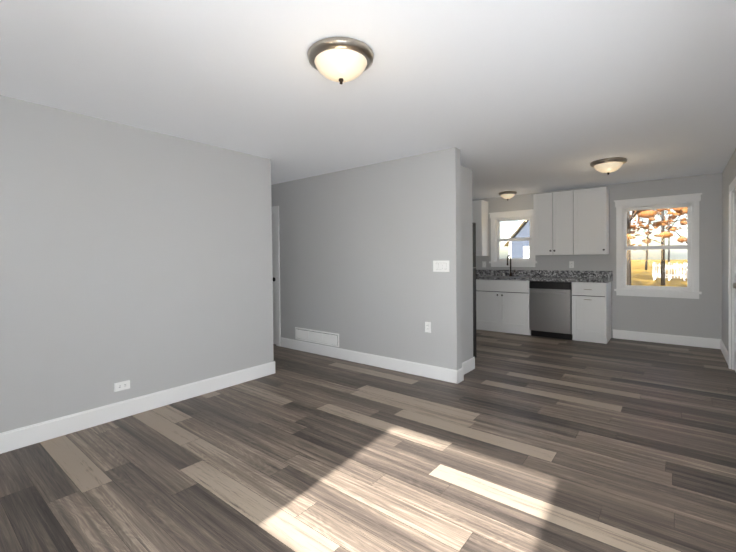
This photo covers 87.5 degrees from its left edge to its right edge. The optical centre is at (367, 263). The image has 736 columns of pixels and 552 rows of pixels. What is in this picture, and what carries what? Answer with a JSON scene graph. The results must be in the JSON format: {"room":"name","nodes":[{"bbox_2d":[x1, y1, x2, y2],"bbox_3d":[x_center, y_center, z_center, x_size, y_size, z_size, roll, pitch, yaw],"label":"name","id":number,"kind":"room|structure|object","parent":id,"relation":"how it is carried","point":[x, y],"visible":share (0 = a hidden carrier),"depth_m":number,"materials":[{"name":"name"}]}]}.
{"room":"empty living room","nodes":[
{"label":"empty living room","id":0,"kind":"room"},
{"bbox_2d":[0,95,273,432],"bbox_3d":[-2.240,0.062,3.047,0.120,2.440,3.530,0,1,39],"label":"wall","id":1,"kind":"structure","parent":0,"point":[140,259],"depth_m":3.18,"materials":[{"name":"grey paint"}]},
{"bbox_2d":[114,380,129,391],"bbox_3d":[-2.040,1.014,3.194,0.008,0.070,0.115,0,1,39],"label":"outlet","id":2,"kind":"object","parent":1,"relation":"attached to","point":[120,386],"visible":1,"depth_m":3.19,"materials":[{"name":"white plastic"}]},
{"bbox_2d":[0,329,727,453],"bbox_3d":[-0.126,1.175,4.369,6.650,0.140,7.800,0,1,39],"label":"baseboard","id":3,"kind":"structure","parent":1,"relation":"attached to","point":[18,438],"depth_m":3.95,"materials":[{"name":"white wood"}]},
{"bbox_2d":[271,147,461,369],"bbox_3d":[-0.761,0.017,5.391,4.380,2.440,0.120,0,1,39],"label":"wall","id":4,"kind":"structure","parent":0,"point":[362,248],"depth_m":4.59,"materials":[{"name":"grey paint"}]},
{"bbox_2d":[272,206,280,345],"bbox_3d":[-1.670,0.185,6.079,0.950,2.105,0.182,0,1,39],"label":"hall door","id":5,"kind":"structure","parent":4,"relation":"in","point":[276,279],"depth_m":5.79,"materials":[{"name":"white wood"}]},
{"bbox_2d":[295,327,338,346],"bbox_3d":[-0.718,1.001,5.285,0.860,0.175,0.021,0,1,39],"label":"air vent","id":6,"kind":"object","parent":4,"relation":"in","point":[319,337],"visible":1,"depth_m":5.26,"materials":[{"name":"white metal"}]},
{"bbox_2d":[425,322,430,332],"bbox_3d":[0.653,0.690,4.189,0.070,0.115,0.008,0,1,39],"label":"outlet","id":7,"kind":"object","parent":4,"relation":"attached to","point":[428,327],"visible":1,"depth_m":4.18,"materials":[{"name":"white plastic"}]},
{"bbox_2d":[433,260,449,271],"bbox_3d":[0.775,0.025,4.077,0.190,0.120,0.010,0,1,39],"label":"light switch","id":8,"kind":"object","parent":4,"relation":"attached to","point":[440,266],"visible":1,"depth_m":4.07,"materials":[{"name":"white plastic"}]},
{"bbox_2d":[0,329,735,551],"bbox_3d":[-0.125,1.305,4.370,7.250,0.120,8.400,0,1,39],"label":"floor","id":9,"kind":"structure","parent":0,"point":[511,442],"depth_m":2.44,"materials":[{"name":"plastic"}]},
{"bbox_2d":[472,222,476,357],"bbox_3d":[0.847,0.360,4.777,0.718,1.740,0.860,0,1,39],"label":"refrigerator","id":10,"kind":"object","parent":9,"relation":"on","point":[474,292],"depth_m":4.81,"materials":[{"name":"black"}]},
{"bbox_2d":[476,279,530,334],"bbox_3d":[2.462,0.731,6.861,0.956,0.912,0.653,0,1,39],"label":"base cabinet","id":11,"kind":"object","parent":9,"relation":"on","point":[502,305],"visible":0.81,"depth_m":6.61,"materials":[{"name":"white wood"}]},
{"bbox_2d":[476,270,612,282],"bbox_3d":[2.651,0.277,6.714,2.686,0.319,0.630,0,1,39],"label":"countertop","id":12,"kind":"structure","parent":11,"relation":"on","point":[567,276],"depth_m":6.53,"materials":[{"name":"stone"}]},
{"bbox_2d":[503,255,514,275],"bbox_3d":[2.539,0.029,7.011,0.230,0.396,0.212,0,1,39],"label":"faucet","id":13,"kind":"object","parent":12,"relation":"on","point":[510,266],"visible":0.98,"depth_m":7.04,"materials":[{"name":"black metal"}]},
{"bbox_2d":[529,281,572,339],"bbox_3d":[3.072,0.734,6.357,0.615,0.908,0.676,0,1,39],"label":"dishwasher","id":14,"kind":"object","parent":9,"relation":"on","point":[550,309],"visible":0.9,"depth_m":6.12,"materials":[{"name":"silver metal"}]},
{"bbox_2d":[572,282,610,343],"bbox_3d":[3.503,0.732,6.027,0.458,0.912,0.654,0,1,39],"label":"base cabinet","id":15,"kind":"object","parent":9,"relation":"on","point":[591,312],"visible":0.98,"depth_m":5.81,"materials":[{"name":"white wood"}]},
{"bbox_2d":[0,0,735,199],"bbox_3d":[-0.150,-1.285,4.337,7.250,0.180,8.400,0,1,39],"label":"ceiling","id":16,"kind":"structure","parent":0,"point":[520,97],"depth_m":2.46,"materials":[{"name":"white paint"}]},
{"bbox_2d":[307,37,373,83],"bbox_3d":[-0.151,-1.084,2.151,0.370,0.162,0.370,0,1,39],"label":"ceiling light","id":17,"kind":"object","parent":16,"relation":"attached to","point":[341,59],"visible":1,"depth_m":2.05,"materials":[{"name":"white glass"}]},
{"bbox_2d":[499,191,516,200],"bbox_3d":[2.449,-1.178,6.743,0.300,0.145,0.300,0,1,39],"label":"light","id":18,"kind":"object","parent":16,"relation":"attached to","point":[507,195],"visible":1,"depth_m":6.66,"materials":[{"name":"white glass"}]},
{"bbox_2d":[590,157,626,174],"bbox_3d":[2.878,-1.144,4.606,0.380,0.165,0.380,0,1,39],"label":"kitchen ceiling light","id":19,"kind":"object","parent":16,"relation":"attached to","point":[607,165],"visible":1,"depth_m":4.50,"materials":[{"name":"white glass"}]},
{"bbox_2d":[461,166,472,362],"bbox_3d":[1.035,0.074,4.338,0.100,2.320,0.480,0,1,39],"label":"wall","id":20,"kind":"structure","parent":0,"point":[466,264],"depth_m":4.36,"materials":[{"name":"grey paint"}]},
{"bbox_2d":[472,173,721,338],"bbox_3d":[2.284,-0.040,7.538,6.850,2.440,0.200,0,1,39],"label":"wall","id":21,"kind":"structure","parent":0,"point":[701,316],"depth_m":5.72,"materials":[{"name":"grey paint"}]},
{"bbox_2d":[472,200,488,255],"bbox_3d":[1.937,-0.668,7.437,0.666,1.035,0.363,0,1,39],"label":"upper cabinet","id":22,"kind":"object","parent":21,"relation":"attached to","point":[480,213],"visible":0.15,"depth_m":7.18,"materials":[{"name":"white wood"}]},
{"bbox_2d":[489,209,536,266],"bbox_3d":[2.713,-0.458,7.153,0.864,1.028,0.252,0,1,39],"label":"sink window","id":23,"kind":"structure","parent":21,"relation":"in","point":[497,218],"depth_m":7.15,"materials":[{"name":"white"}]},
{"bbox_2d":[533,187,608,254],"bbox_3d":[3.320,-0.667,6.330,1.063,1.035,0.363,0,1,39],"label":"upper cabinet","id":24,"kind":"object","parent":21,"relation":"attached to","point":[573,222],"visible":1,"depth_m":6.17,"materials":[{"name":"white wood"}]},
{"bbox_2d":[569,261,573,267],"bbox_3d":[3.433,0.013,6.485,0.070,0.115,0.008,0,1,39],"label":"outlet","id":25,"kind":"object","parent":21,"relation":"attached to","point":[571,264],"visible":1,"depth_m":6.48,"materials":[{"name":"white plastic"}]},
{"bbox_2d":[614,193,701,298],"bbox_3d":[4.366,-0.252,5.834,1.054,1.498,0.252,0,1,39],"label":"kitchen window","id":26,"kind":"structure","parent":21,"relation":"in","point":[690,202],"depth_m":5.75,"materials":[{"name":"white"}]},
{"bbox_2d":[722,149,735,368],"bbox_3d":[2.599,0.026,2.291,0.200,2.440,8.000,0,1,39],"label":"wall","id":27,"kind":"structure","parent":0,"point":[729,174],"depth_m":4.84,"materials":[{"name":"grey paint"}]},
{"bbox_2d":[728,177,735,371],"bbox_3d":[3.936,0.158,4.010,0.255,2.105,1.000,0,1,39],"label":"door","id":28,"kind":"structure","parent":27,"relation":"in","point":[732,221],"depth_m":4.37,"materials":[{"name":"white wood"}]},
{"label":"outside","id":29,"kind":"structure","parent":0,"visible":0},
{"bbox_2d":[631,260,686,286],"bbox_3d":[50.145,0.454,62.245,300.000,0.200,280.000,0,1,39],"label":"ground","id":30,"kind":"structure","parent":29,"point":[645,280],"depth_m":34.61,"materials":[{"name":"yellow plant"}]},
{"bbox_2d":[501,207,686,285],"bbox_3d":[29.713,-6.079,29.260,31.182,14.135,54.513,0,1,39],"label":"garden","id":31,"kind":"object","parent":30,"relation":"on","point":[519,233],"depth_m":19.47,"materials":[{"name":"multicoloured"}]}
]}

